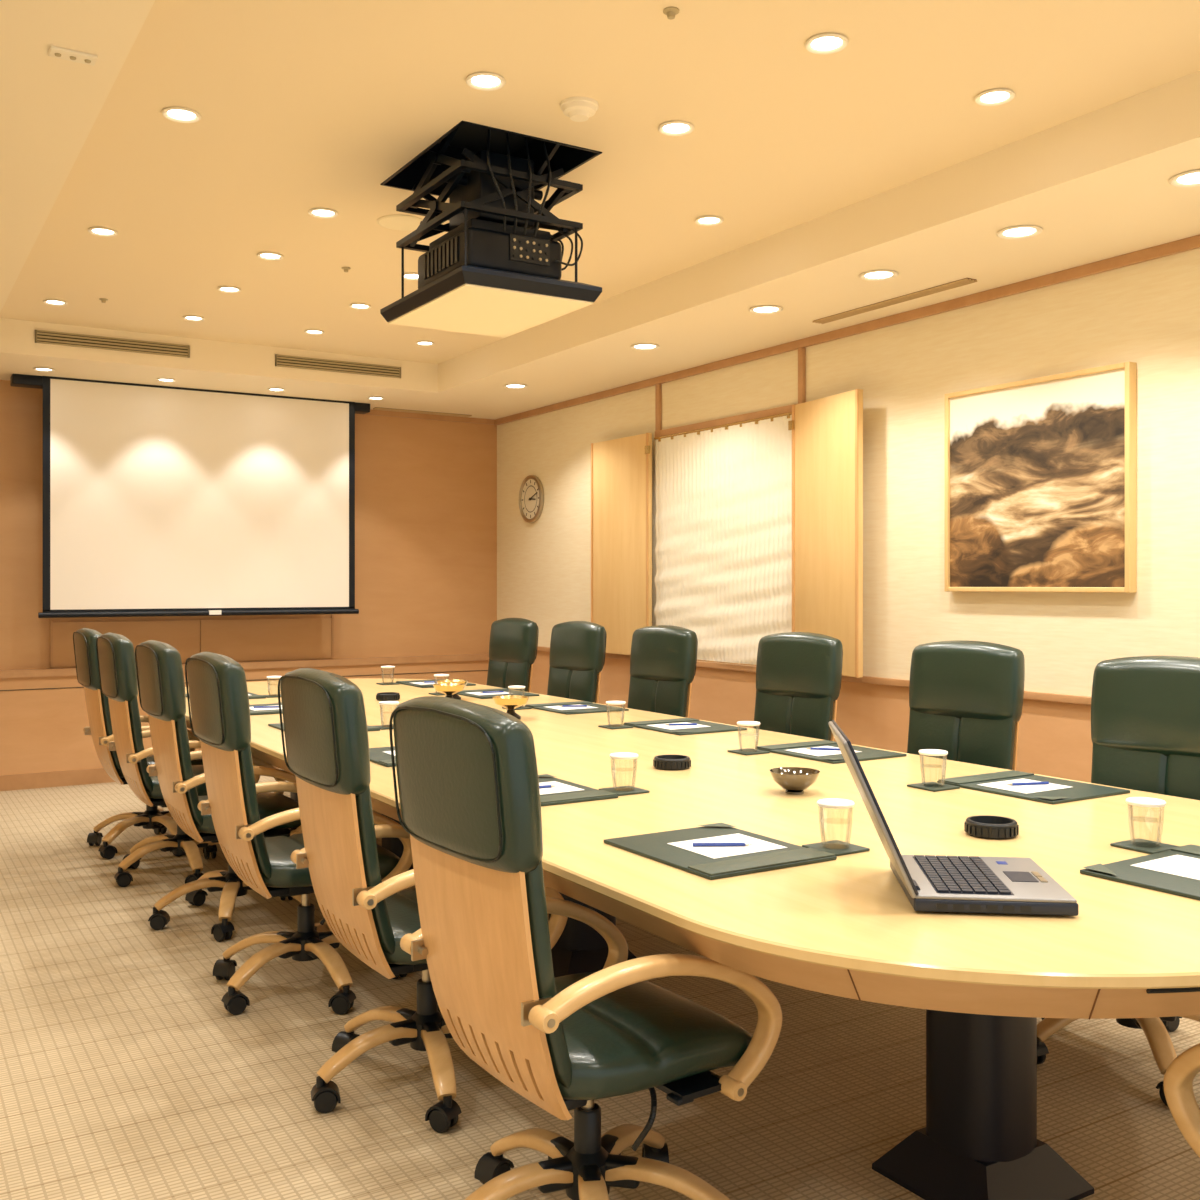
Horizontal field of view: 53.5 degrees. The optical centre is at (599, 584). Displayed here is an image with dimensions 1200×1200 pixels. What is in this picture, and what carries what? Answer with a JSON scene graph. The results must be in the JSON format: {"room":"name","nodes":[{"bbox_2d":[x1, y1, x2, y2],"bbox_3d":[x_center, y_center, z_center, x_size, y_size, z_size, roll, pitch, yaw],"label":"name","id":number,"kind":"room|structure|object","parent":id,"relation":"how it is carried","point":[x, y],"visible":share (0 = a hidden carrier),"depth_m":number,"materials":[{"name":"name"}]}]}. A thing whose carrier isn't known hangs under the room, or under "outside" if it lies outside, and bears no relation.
{"room":"conference room","nodes":[
{"label":"conference room","id":0,"kind":"room"},
{"bbox_2d":[50,615,333,666],"bbox_3d":[-2.851,0.390,8.488,1.960,0.320,0.020,0,0,-32],"label":"wall panel","id":1,"kind":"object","parent":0,"point":[303,638],"depth_m":8.58,"materials":[{"name":"wood"}]},
{"bbox_2d":[0,380,496,669],"bbox_3d":[-3.045,0.000,8.451,5.700,2.700,0.120,0,0,-32],"label":"wall","id":2,"kind":"structure","parent":0,"point":[426,490],"depth_m":9.26,"materials":[{"name":"brown wood"}]},
{"bbox_2d":[0,654,488,790],"bbox_3d":[-3.085,0.955,8.326,5.300,0.790,0.050,0,0,-32],"label":"wainscoting","id":3,"kind":"structure","parent":2,"relation":"attached to","point":[44,743],"depth_m":8.00,"materials":[{"name":"wood"}]},
{"bbox_2d":[364,409,494,424],"bbox_3d":[-1.357,-1.330,9.411,1.180,0.040,0.020,0,0,-32],"label":"trim","id":4,"kind":"structure","parent":2,"relation":"attached to","point":[372,412],"depth_m":9.41,"materials":[{"name":"brown wood"}]},
{"bbox_2d":[373,407,471,416],"bbox_3d":[-1.376,-1.345,9.270,0.800,0.010,0.068,0,0,-32],"label":"slot vent","id":5,"kind":"object","parent":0,"point":[376,408],"depth_m":9.25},
{"bbox_2d":[0,0,1199,418],"bbox_3d":[-0.326,-1.600,4.048,5.700,0.500,10.430,0,0,-32],"label":"ceiling","id":6,"kind":"structure","parent":0,"point":[821,172],"depth_m":4.25,"materials":[{"name":"beige paint"}]},
{"bbox_2d":[48,46,97,65],"bbox_3d":[-1.341,-1.343,3.027,0.110,0.013,0.056,0,0,-32],"label":"ceiling sensor","id":7,"kind":"object","parent":6,"relation":"attached to","point":[56,52],"depth_m":3.02,"materials":[{"name":"plastic"}]},
{"bbox_2d":[88,227,117,236],"bbox_3d":[-2.174,-1.544,5.204,0.124,0.009,0.124,0,0,-32],"label":"recessed light","id":8,"kind":"object","parent":6,"relation":"in","point":[99,231],"depth_m":5.20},
{"bbox_2d":[35,330,189,357],"bbox_3d":[-2.945,-1.462,7.224,0.880,0.075,0.012,0,0,-32],"label":"ceiling vent","id":9,"kind":"object","parent":6,"relation":"in","point":[41,336],"visible":1,"depth_m":7.21,"materials":[{"name":"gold metal"}]},
{"bbox_2d":[162,107,200,122],"bbox_3d":[-1.375,-1.544,3.911,0.124,0.009,0.124,0,0,-32],"label":"recessed light","id":10,"kind":"object","parent":6,"relation":"in","point":[176,114],"depth_m":3.91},
{"bbox_2d":[10,374,369,617],"bbox_3d":[-2.752,-0.569,8.262,2.400,1.564,0.170,0,0,-32],"label":"projection screen","id":11,"kind":"object","parent":6,"relation":"hanging from","point":[158,500],"visible":1,"depth_m":8.16,"materials":[{"name":"white fabric"}]},
{"bbox_2d":[217,286,241,292],"bbox_3d":[-1.937,-1.544,6.220,0.124,0.009,0.124,0,0,-32],"label":"recessed light","id":12,"kind":"object","parent":6,"relation":"in","point":[227,289],"depth_m":6.23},
{"bbox_2d":[257,252,283,260],"bbox_3d":[-1.549,-1.544,5.590,0.124,0.009,0.124,0,0,-32],"label":"recessed light","id":13,"kind":"object","parent":6,"relation":"in","point":[273,256],"depth_m":5.59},
{"bbox_2d":[308,208,338,218],"bbox_3d":[-1.149,-1.544,4.944,0.124,0.009,0.124,0,0,-32],"label":"recessed light","id":14,"kind":"object","parent":6,"relation":"in","point":[326,213],"depth_m":4.94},
{"bbox_2d":[275,354,400,377],"bbox_3d":[-1.742,-1.462,7.968,0.870,0.075,0.012,0,0,-32],"label":"ceiling vent","id":15,"kind":"object","parent":6,"relation":"in","point":[280,360],"visible":1,"depth_m":7.95,"materials":[{"name":"gold metal"}]},
{"bbox_2d":[377,215,422,230],"bbox_3d":[-0.847,-1.546,5.083,0.210,0.008,0.210,0,0,-32],"label":"ceiling speaker","id":16,"kind":"object","parent":6,"relation":"in","point":[394,222],"depth_m":5.08},
{"bbox_2d":[465,72,505,90],"bbox_3d":[-0.350,-1.544,3.650,0.124,0.009,0.124,0,0,-32],"label":"recessed light","id":17,"kind":"object","parent":6,"relation":"in","point":[484,81],"depth_m":3.65,"materials":[{"name":"glass"}]},
{"bbox_2d":[380,121,601,337],"bbox_3d":[-0.421,-1.429,4.430,0.550,0.841,0.740,0,0,-32],"label":"lift","id":18,"kind":"object","parent":6,"relation":"hanging from","point":[493,272],"depth_m":4.28,"materials":[{"name":"metal"}]},
{"bbox_2d":[560,97,598,121],"bbox_3d":[-0.067,-1.528,3.838,0.124,0.045,0.124,0,0,-32],"label":"smoke detector","id":19,"kind":"object","parent":6,"relation":"attached to","point":[579,109],"visible":1,"depth_m":3.81,"materials":[{"name":"beige"}]},
{"bbox_2d":[630,343,659,349],"bbox_3d":[0.254,-1.345,6.715,0.167,0.009,0.167,0,0,-32],"label":"recessed light","id":20,"kind":"object","parent":6,"relation":"in","point":[641,346],"depth_m":6.72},
{"bbox_2d":[663,7,678,19],"bbox_3d":[0.192,-1.540,3.210,0.044,0.020,0.044,0,0,-32],"label":"sprinkler head","id":21,"kind":"object","parent":6,"relation":"attached to","point":[670,12],"visible":1,"depth_m":3.20},
{"bbox_2d":[658,121,693,135],"bbox_3d":[0.258,-1.544,4.026,0.124,0.009,0.124,0,0,-32],"label":"recessed light","id":22,"kind":"object","parent":6,"relation":"in","point":[670,128],"depth_m":4.03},
{"bbox_2d":[694,215,723,225],"bbox_3d":[0.463,-1.544,5.046,0.124,0.009,0.124,0,0,-32],"label":"recessed light","id":23,"kind":"object","parent":6,"relation":"in","point":[709,220],"depth_m":5.05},
{"bbox_2d":[749,305,782,313],"bbox_3d":[0.811,-1.345,5.814,0.167,0.009,0.167,0,0,-32],"label":"recessed light","id":24,"kind":"object","parent":6,"relation":"in","point":[763,309],"depth_m":5.81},
{"bbox_2d":[805,33,848,53],"bbox_3d":[0.647,-1.544,3.397,0.124,0.009,0.124,0,0,-32],"label":"recessed light","id":25,"kind":"object","parent":6,"relation":"in","point":[825,43],"depth_m":3.40,"materials":[{"name":"glass"}]},
{"bbox_2d":[859,270,898,280],"bbox_3d":[1.211,-1.345,5.167,0.167,0.009,0.167,0,0,-32],"label":"recessed light","id":26,"kind":"object","parent":6,"relation":"in","point":[873,275],"depth_m":5.17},
{"bbox_2d":[812,278,976,323],"bbox_3d":[1.376,-1.345,5.669,0.068,0.010,1.000,0,0,-32],"label":"slot vent","id":27,"kind":"object","parent":6,"relation":"in","point":[965,281],"depth_m":5.61,"materials":[{"name":"metal"}]},
{"bbox_2d":[974,88,1014,105],"bbox_3d":[1.251,-1.544,3.770,0.124,0.009,0.124,0,0,-32],"label":"recessed light","id":28,"kind":"object","parent":6,"relation":"in","point":[993,97],"depth_m":3.77,"materials":[{"name":"glass"}]},
{"bbox_2d":[996,225,1042,238],"bbox_3d":[1.599,-1.345,4.537,0.167,0.009,0.167,0,0,-32],"label":"recessed light","id":29,"kind":"object","parent":6,"relation":"in","point":[1020,231],"depth_m":4.53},
{"bbox_2d":[1169,169,1199,186],"bbox_3d":[1.972,-1.345,3.933,0.167,0.009,0.167,0,0,-32],"label":"recessed light","id":30,"kind":"object","parent":6,"relation":"in","point":[1191,178],"depth_m":3.95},
{"bbox_2d":[0,769,1199,1199],"bbox_3d":[-0.326,1.400,4.048,5.700,0.100,10.430,0,0,-32],"label":"floor","id":31,"kind":"structure","parent":0,"point":[126,1073],"depth_m":3.24,"materials":[{"name":"carpet"}]},
{"bbox_2d":[73,628,202,858],"bbox_3d":[-2.322,0.783,6.123,0.706,1.134,0.659,0,0,-39],"label":"office chair","id":32,"kind":"object","parent":31,"relation":"on","point":[84,639],"visible":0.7,"depth_m":5.92,"materials":[{"name":"brown wood"}]},
{"bbox_2d":[100,691,121,771],"bbox_3d":[-2.518,0.645,6.014,0.133,0.550,0.444,0,0,-32],"label":"cushion","id":33,"kind":"object","parent":32,"relation":"on","point":[109,760],"depth_m":5.83,"materials":[{"name":"teal leather"}]},
{"bbox_2d":[115,750,202,776],"bbox_3d":[-2.280,0.922,6.161,0.485,0.118,0.490,0,0,-32],"label":"seat cushion","id":34,"kind":"object","parent":32,"relation":"on","point":[118,772],"depth_m":5.92,"materials":[{"name":"teal leather"}]},
{"bbox_2d":[96,633,259,886],"bbox_3d":[-1.950,0.783,5.524,0.683,1.134,0.641,0,0,-32],"label":"office chair","id":35,"kind":"object","parent":31,"relation":"on","point":[115,652],"visible":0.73,"depth_m":5.31,"materials":[{"name":"brown wood"}]},
{"bbox_2d":[128,697,152,791],"bbox_3d":[-2.151,0.645,5.430,0.133,0.550,0.444,0,0,-32],"label":"cushion","id":36,"kind":"object","parent":35,"relation":"on","point":[139,780],"depth_m":5.25,"materials":[{"name":"teal leather"}]},
{"bbox_2d":[144,765,206,798],"bbox_3d":[-1.913,0.922,5.577,0.485,0.118,0.490,0,0,-32],"label":"seat cushion","id":37,"kind":"object","parent":35,"relation":"on","point":[152,790],"depth_m":5.29,"materials":[{"name":"teal leather"}]},
{"bbox_2d":[135,640,314,941],"bbox_3d":[-1.505,0.783,4.800,0.655,1.134,0.647,0,0,-29],"label":"office chair","id":38,"kind":"object","parent":31,"relation":"on","point":[161,684],"visible":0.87,"depth_m":4.58,"materials":[{"name":"brown wood"}]},
{"bbox_2d":[175,715,202,825],"bbox_3d":[-1.680,0.645,4.686,0.133,0.550,0.444,0,0,-32],"label":"cushion","id":39,"kind":"object","parent":38,"relation":"on","point":[187,813],"depth_m":4.50,"materials":[{"name":"teal leather"}]},
{"bbox_2d":[193,792,300,833],"bbox_3d":[-1.442,0.922,4.833,0.485,0.118,0.490,0,0,-32],"label":"seat cushion","id":40,"kind":"object","parent":38,"relation":"on","point":[269,803],"depth_m":4.69,"materials":[{"name":"teal leather"}]},
{"bbox_2d":[185,652,412,1014],"bbox_3d":[-0.994,0.781,3.979,0.687,1.130,0.646,0,0,-32],"label":"office chair","id":41,"kind":"object","parent":31,"relation":"on","point":[218,691],"visible":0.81,"depth_m":3.77,"materials":[{"name":"brown wood"}]},
{"bbox_2d":[238,744,270,878],"bbox_3d":[-1.193,0.645,3.870,0.133,0.550,0.444,0,0,-32],"label":"cushion","id":42,"kind":"object","parent":41,"relation":"on","point":[254,860],"depth_m":3.69,"materials":[{"name":"teal leather"}]},
{"bbox_2d":[260,833,399,887],"bbox_3d":[-0.956,0.922,4.017,0.485,0.118,0.490,0,0,-32],"label":"seat cushion","id":43,"kind":"object","parent":41,"relation":"on","point":[277,869],"depth_m":3.78,"materials":[{"name":"teal leather"}]},
{"bbox_2d":[278,668,567,1132],"bbox_3d":[-0.498,0.783,3.213,0.662,1.134,0.663,0,0,-32],"label":"office chair","id":44,"kind":"object","parent":31,"relation":"on","point":[326,731],"visible":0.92,"depth_m":3.02,"materials":[{"name":"brown wood"}]},
{"bbox_2d":[355,785,394,954],"bbox_3d":[-0.676,0.645,3.109,0.133,0.550,0.444,0,0,-32],"label":"cushion","id":45,"kind":"object","parent":44,"relation":"on","point":[374,931],"depth_m":2.92,"materials":[{"name":"teal leather"}]},
{"bbox_2d":[381,888,426,964],"bbox_3d":[-0.439,0.922,3.255,0.485,0.118,0.490,0,0,-32],"label":"seat cushion","id":46,"kind":"object","parent":44,"relation":"on","point":[402,907],"depth_m":3.03,"materials":[{"name":"teal leather"}]},
{"bbox_2d":[486,618,538,691],"bbox_3d":[-0.796,0.781,7.668,0.689,1.130,0.648,0,0,-39],"label":"office chair","id":47,"kind":"object","parent":31,"relation":"on","point":[513,643],"visible":0.41,"depth_m":7.74,"materials":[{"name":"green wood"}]},
{"bbox_2d":[486,659,529,691],"bbox_3d":[-0.611,0.645,7.802,0.133,0.550,0.444,0,0,-39],"label":"cushion","id":48,"kind":"object","parent":47,"relation":"on","point":[502,673],"depth_m":7.76,"materials":[{"name":"teal leather"}]},
{"bbox_2d":[547,621,606,702],"bbox_3d":[-0.341,0.783,6.972,0.674,1.134,0.671,0,0,-39],"label":"office chair","id":49,"kind":"object","parent":31,"relation":"on","point":[577,648],"visible":0.45,"depth_m":7.04,"materials":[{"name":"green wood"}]},
{"bbox_2d":[547,666,597,702],"bbox_3d":[-0.175,0.645,7.096,0.133,0.550,0.444,0,0,-39],"label":"cushion","id":50,"kind":"object","parent":49,"relation":"on","point":[570,682],"depth_m":7.04,"materials":[{"name":"teal leather"}]},
{"bbox_2d":[389,696,782,1199],"bbox_3d":[-0.051,0.783,2.456,0.695,1.134,0.652,0,0,-35],"label":"office chair","id":51,"kind":"object","parent":31,"relation":"on","point":[469,791],"visible":1,"depth_m":2.28,"materials":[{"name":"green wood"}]},
{"bbox_2d":[525,860,571,1087],"bbox_3d":[-0.224,0.645,2.315,0.133,0.550,0.444,0,0,-35],"label":"cushion","id":52,"kind":"object","parent":51,"relation":"on","point":[548,1059],"depth_m":2.13,"materials":[{"name":"teal leather"}]},
{"bbox_2d":[555,972,752,1099],"bbox_3d":[0.005,0.922,2.474,0.485,0.118,0.490,0,0,-35],"label":"seat cushion","id":53,"kind":"object","parent":51,"relation":"on","point":[643,1035],"depth_m":2.32,"materials":[{"name":"teal leather"}]},
{"bbox_2d":[627,625,697,717],"bbox_3d":[0.117,0.783,6.199,0.659,1.134,0.706,0,0,44],"label":"office chair","id":54,"kind":"object","parent":31,"relation":"on","point":[663,658],"visible":0.44,"depth_m":6.28,"materials":[{"name":"green leather"}]},
{"bbox_2d":[627,675,687,716],"bbox_3d":[0.298,0.645,6.330,0.133,0.550,0.444,0,0,-39],"label":"cushion","id":55,"kind":"object","parent":54,"relation":"on","point":[663,694],"depth_m":6.28,"materials":[{"name":"teal leather"}]},
{"bbox_2d":[185,678,1199,1199],"bbox_3d":[-0.332,0.980,4.819,1.940,0.740,6.550,0,0,-32],"label":"conference table","id":56,"kind":"object","parent":31,"relation":"on","point":[845,926],"visible":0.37,"depth_m":2.60,"materials":[{"name":"brown wood"}]},
{"bbox_2d":[249,702,282,714],"bbox_3d":[-1.635,0.601,5.807,0.350,0.018,0.420,0,0,-32],"label":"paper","id":57,"kind":"object","parent":56,"relation":"on","point":[257,709],"visible":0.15,"depth_m":5.74,"materials":[{"name":"white paper"}]},
{"bbox_2d":[369,746,395,766],"bbox_3d":[-0.674,0.601,4.250,0.350,0.018,0.420,0,0,-32],"label":"folder","id":58,"kind":"object","parent":56,"relation":"on","point":[381,755],"visible":0.27,"depth_m":4.17,"materials":[{"name":"grey leather"}]},
{"bbox_2d":[376,692,399,700],"bbox_3d":[-1.124,0.592,6.311,0.126,0.036,0.126,0,0,-32],"label":"ashtray","id":59,"kind":"object","parent":56,"relation":"on","point":[383,696],"visible":1,"depth_m":6.26,"materials":[{"name":"black plastic"}]},
{"bbox_2d":[396,679,475,687],"bbox_3d":[-1.012,0.601,7.309,0.350,0.018,0.420,0,0,-32],"label":"folder","id":60,"kind":"object","parent":56,"relation":"on","point":[416,683],"visible":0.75,"depth_m":7.27,"materials":[{"name":"paper"}]},
{"bbox_2d":[433,683,465,697],"bbox_3d":[-0.773,0.559,6.104,0.168,0.100,0.168,0,0,-32],"label":"dish","id":61,"kind":"object","parent":56,"relation":"on","point":[449,689],"visible":0.81,"depth_m":6.06,"materials":[{"name":"gold metal"}]},
{"bbox_2d":[437,679,467,699],"bbox_3d":[-0.785,0.559,6.332,0.168,0.100,0.168,0,0,-32],"label":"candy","id":62,"kind":"object","parent":56,"relation":"on","point":[455,696],"visible":0.25,"depth_m":6.32,"materials":[{"name":"food"}]},
{"bbox_2d":[456,688,538,698],"bbox_3d":[-0.591,0.601,6.628,0.350,0.018,0.420,0,0,-32],"label":"folder","id":63,"kind":"object","parent":56,"relation":"on","point":[480,693],"visible":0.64,"depth_m":6.60,"materials":[{"name":"paper"}]},
{"bbox_2d":[492,695,528,718],"bbox_3d":[-0.406,0.559,5.415,0.168,0.100,0.168,0,0,-32],"label":"dish","id":64,"kind":"object","parent":56,"relation":"on","point":[510,702],"visible":0.87,"depth_m":5.38,"materials":[{"name":"gold metal"}]},
{"bbox_2d":[525,701,628,714],"bbox_3d":[-0.118,0.601,5.862,0.350,0.018,0.420,0,0,-32],"label":"folder","id":65,"kind":"object","parent":56,"relation":"on","point":[579,707],"visible":1,"depth_m":5.83,"materials":[{"name":"paper"}]},
{"bbox_2d":[538,774,617,805],"bbox_3d":[-0.206,0.601,3.493,0.350,0.018,0.420,0,0,-32],"label":"folder","id":66,"kind":"object","parent":56,"relation":"on","point":[553,791],"visible":0.56,"depth_m":3.43,"materials":[{"name":"grey leather"}]},
{"bbox_2d":[598,724,632,728],"bbox_3d":[0.067,0.607,5.096,0.110,0.006,0.110,0,0,-32],"label":"coaster","id":67,"kind":"object","parent":56,"relation":"on","point":[613,726],"visible":1,"depth_m":5.08,"materials":[{"name":"grey leather"}]},
{"bbox_2d":[606,701,625,725],"bbox_3d":[0.067,0.549,5.096,0.086,0.107,0.086,0,0,-32],"label":"water glass","id":68,"kind":"object","parent":67,"relation":"on","point":[622,703],"visible":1,"depth_m":5.11,"materials":[{"name":"clear glass"}]},
{"bbox_2d":[599,785,649,795],"bbox_3d":[0.071,0.607,3.511,0.110,0.006,0.110,0,0,-32],"label":"coaster","id":69,"kind":"object","parent":56,"relation":"on","point":[621,790],"visible":0.91,"depth_m":3.49,"materials":[{"name":"grey leather"}]},
{"bbox_2d":[609,752,637,788],"bbox_3d":[0.071,0.549,3.511,0.086,0.107,0.086,0,0,-32],"label":"water glass","id":70,"kind":"object","parent":69,"relation":"on","point":[621,755],"visible":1,"depth_m":3.52,"materials":[{"name":"clear glass"}]},
{"bbox_2d":[653,755,690,769],"bbox_3d":[0.241,0.592,3.969,0.126,0.036,0.126,0,0,-32],"label":"ashtray","id":71,"kind":"object","parent":56,"relation":"on","point":[662,762],"visible":1,"depth_m":3.92,"materials":[{"name":"black plastic"}]},
{"bbox_2d":[623,718,746,734],"bbox_3d":[0.360,0.601,5.088,0.350,0.018,0.420,0,0,-32],"label":"folder","id":72,"kind":"object","parent":56,"relation":"on","point":[681,726],"visible":0.98,"depth_m":5.05,"materials":[{"name":"paper"}]},
{"bbox_2d":[604,822,836,879],"bbox_3d":[0.267,0.601,2.727,0.350,0.018,0.420,0,0,-32],"label":"desk pad","id":73,"kind":"object","parent":56,"relation":"on","point":[716,850],"visible":1,"depth_m":2.69,"materials":[{"name":"grey leather"}]},
{"bbox_2d":[727,748,769,754],"bbox_3d":[0.540,0.607,4.330,0.110,0.006,0.110,0,0,-32],"label":"coaster","id":74,"kind":"object","parent":56,"relation":"on","point":[749,751],"visible":1,"depth_m":4.31,"materials":[{"name":"grey leather"}]},
{"bbox_2d":[737,721,759,749],"bbox_3d":[0.540,0.549,4.330,0.086,0.107,0.086,0,0,-32],"label":"water glass","id":75,"kind":"object","parent":74,"relation":"on","point":[740,723],"visible":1,"depth_m":4.34,"materials":[{"name":"clear glass"}]},
{"bbox_2d":[769,767,819,793],"bbox_3d":[0.571,0.578,3.491,0.147,0.064,0.147,0,0,-32],"label":"metal bowl","id":76,"kind":"object","parent":56,"relation":"on","point":[794,780],"visible":1,"depth_m":3.46,"materials":[{"name":"silver metal"}]},
{"bbox_2d":[757,740,906,763],"bbox_3d":[0.833,0.601,4.322,0.350,0.018,0.420,0,0,-32],"label":"folder","id":77,"kind":"object","parent":56,"relation":"on","point":[827,751],"visible":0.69,"depth_m":4.29,"materials":[{"name":"paper"}]},
{"bbox_2d":[802,840,869,855],"bbox_3d":[0.544,0.607,2.745,0.110,0.006,0.110,0,0,-32],"label":"coaster","id":78,"kind":"object","parent":56,"relation":"on","point":[836,847],"visible":0.73,"depth_m":2.74,"materials":[{"name":"grey leather"}]},
{"bbox_2d":[817,798,854,845],"bbox_3d":[0.544,0.549,2.745,0.086,0.107,0.086,0,0,-32],"label":"water glass","id":79,"kind":"object","parent":78,"relation":"on","point":[834,803],"visible":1,"depth_m":2.75,"materials":[{"name":"clear glass"}]},
{"bbox_2d":[907,782,959,791],"bbox_3d":[1.003,0.607,3.581,0.110,0.006,0.110,0,0,-32],"label":"coaster","id":80,"kind":"object","parent":56,"relation":"on","point":[930,786],"visible":1,"depth_m":3.56,"materials":[{"name":"grey leather"}]},
{"bbox_2d":[919,749,947,784],"bbox_3d":[1.003,0.549,3.581,0.086,0.107,0.086,0,0,-32],"label":"water glass","id":81,"kind":"object","parent":80,"relation":"on","point":[930,752],"visible":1,"depth_m":3.59,"materials":[{"name":"clear glass"}]},
{"bbox_2d":[828,720,1078,915],"bbox_3d":[0.683,0.450,2.367,0.425,0.320,0.346,0,0,6],"label":"computer","id":82,"kind":"object","parent":56,"relation":"on","point":[931,883],"visible":1,"depth_m":2.24,"materials":[{"name":"silver"}]},
{"bbox_2d":[964,815,1018,839],"bbox_3d":[0.956,0.592,2.906,0.126,0.036,0.126,0,0,-32],"label":"ashtray","id":83,"kind":"object","parent":56,"relation":"on","point":[981,826],"visible":1,"depth_m":2.86,"materials":[{"name":"black plastic"}]},
{"bbox_2d":[937,770,1129,803],"bbox_3d":[1.295,0.601,3.574,0.350,0.018,0.420,0,0,-32],"label":"folder","id":84,"kind":"object","parent":56,"relation":"on","point":[1017,784],"visible":1,"depth_m":3.54,"materials":[{"name":"grey leather"}]},
{"bbox_2d":[1080,844,1199,899],"bbox_3d":[1.285,0.601,2.486,0.420,0.018,0.350,0,0,-34],"label":"folder","id":85,"kind":"object","parent":56,"relation":"on","point":[1176,871],"visible":1,"depth_m":2.50,"materials":[{"name":"grey leather"}]},
{"bbox_2d":[1110,838,1179,853],"bbox_3d":[1.267,0.607,2.763,0.110,0.006,0.110,0,0,-32],"label":"coaster","id":86,"kind":"object","parent":56,"relation":"on","point":[1140,845],"visible":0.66,"depth_m":2.75,"materials":[{"name":"grey leather"}]},
{"bbox_2d":[1126,797,1165,845],"bbox_3d":[1.267,0.549,2.763,0.086,0.107,0.086,0,0,-32],"label":"water glass","id":87,"kind":"object","parent":86,"relation":"on","point":[1136,801],"visible":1,"depth_m":2.76,"materials":[{"name":"clear glass"}]},
{"bbox_2d":[753,632,842,740],"bbox_3d":[0.708,0.783,5.258,0.686,1.134,0.658,0,0,-40],"label":"office chair","id":88,"kind":"object","parent":31,"relation":"on","point":[799,674],"visible":0.46,"depth_m":5.36,"materials":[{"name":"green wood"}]},
{"bbox_2d":[753,690,833,740],"bbox_3d":[0.868,0.645,5.406,0.133,0.550,0.444,0,0,-40],"label":"backrest","id":89,"kind":"object","parent":88,"relation":"on","point":[806,713],"depth_m":5.36,"materials":[{"name":"teal leather"}]},
{"bbox_2d":[907,640,1024,770],"bbox_3d":[1.193,0.783,4.437,0.683,1.134,0.641,0,0,-42],"label":"office chair","id":90,"kind":"object","parent":31,"relation":"on","point":[966,697],"visible":0.45,"depth_m":4.53,"materials":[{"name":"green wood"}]},
{"bbox_2d":[907,708,1014,769],"bbox_3d":[1.374,0.645,4.565,0.133,0.550,0.444,0,0,-42],"label":"cushion","id":91,"kind":"object","parent":90,"relation":"on","point":[979,736],"depth_m":4.52,"materials":[{"name":"teal leather"}]},
{"bbox_2d":[1037,656,1199,1106],"bbox_3d":[1.547,0.783,3.425,0.650,1.134,0.655,0,0,-45],"label":"office chair","id":92,"kind":"object","parent":31,"relation":"on","point":[1145,710],"visible":0.4,"depth_m":3.58,"materials":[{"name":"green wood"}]},
{"bbox_2d":[1091,742,1199,799],"bbox_3d":[1.694,0.645,3.567,0.133,0.550,0.444,0,0,-45],"label":"cushion","id":93,"kind":"object","parent":92,"relation":"on","point":[1165,768],"depth_m":3.59,"materials":[{"name":"teal leather"}]},
{"bbox_2d":[1163,1043,1199,1157],"bbox_3d":[1.371,0.783,1.932,0.646,1.134,0.660,0,0,-26],"label":"office chair","id":94,"kind":"object","parent":31,"relation":"on","point":[1179,1076],"visible":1,"depth_m":2.04,"materials":[{"name":"brown wood"}]},
{"bbox_2d":[497,248,1199,782],"bbox_3d":[1.955,0.000,5.398,0.200,2.700,10.330,0,0,-32],"label":"wall","id":95,"kind":"structure","parent":0,"point":[1147,314],"depth_m":5.78,"materials":[{"name":"paint"}]},
{"bbox_2d":[519,475,543,522],"bbox_3d":[-0.533,-0.665,9.203,0.036,0.372,0.372,0,0,-32],"label":"wall clock","id":96,"kind":"object","parent":95,"relation":"attached to","point":[531,493],"visible":1,"depth_m":9.19,"materials":[{"name":"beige metal"}]},
{"bbox_2d":[591,433,651,654],"bbox_3d":[0.139,-0.260,7.990,0.045,1.450,0.710,0,0,-33],"label":"window shutter","id":97,"kind":"object","parent":95,"relation":"attached to","point":[621,468],"visible":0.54,"depth_m":7.97,"materials":[{"name":"brown wood"}]},
{"bbox_2d":[655,347,805,436],"bbox_3d":[0.786,-0.417,7.167,0.130,1.775,1.430,0,0,-32],"label":"window surround","id":98,"kind":"object","parent":95,"relation":"attached to","point":[659,432],"visible":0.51,"depth_m":7.02,"materials":[{"name":"brown wood"}]},
{"bbox_2d":[654,412,791,664],"bbox_3d":[0.722,-0.249,7.137,0.032,1.418,1.385,0,0,-32],"label":"window curtain","id":99,"kind":"object","parent":98,"relation":"hanging from","point":[723,493],"visible":0.91,"depth_m":7.08,"materials":[{"name":"white fabric"}]},
{"bbox_2d":[537,646,1090,704],"bbox_3d":[1.873,0.487,5.317,0.025,0.035,10.280,0,0,-32],"label":"rail","id":100,"kind":"object","parent":95,"relation":"attached to","point":[1044,696],"visible":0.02,"depth_m":6.03,"materials":[{"name":"brown wood"}]},
{"bbox_2d":[788,389,862,677],"bbox_3d":[1.179,-0.260,6.259,0.045,1.450,0.620,0,0,-24],"label":"window shutter","id":101,"kind":"object","parent":95,"relation":"attached to","point":[827,432],"visible":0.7,"depth_m":6.19,"materials":[{"name":"brown wood"}]},
{"bbox_2d":[494,235,1199,424],"bbox_3d":[1.857,-1.327,5.337,0.030,0.045,10.330,0,0,-32],"label":"trim","id":102,"kind":"structure","parent":95,"relation":"attached to","point":[1190,243],"depth_m":5.86,"materials":[{"name":"brown wood"}]},
{"bbox_2d":[944,361,1136,592],"bbox_3d":[1.907,-0.437,5.239,0.050,0.936,0.970,0,0,-32],"label":"framed painting","id":103,"kind":"object","parent":95,"relation":"attached to","point":[1040,473],"visible":1,"depth_m":5.18,"materials":[{"name":"paper"}]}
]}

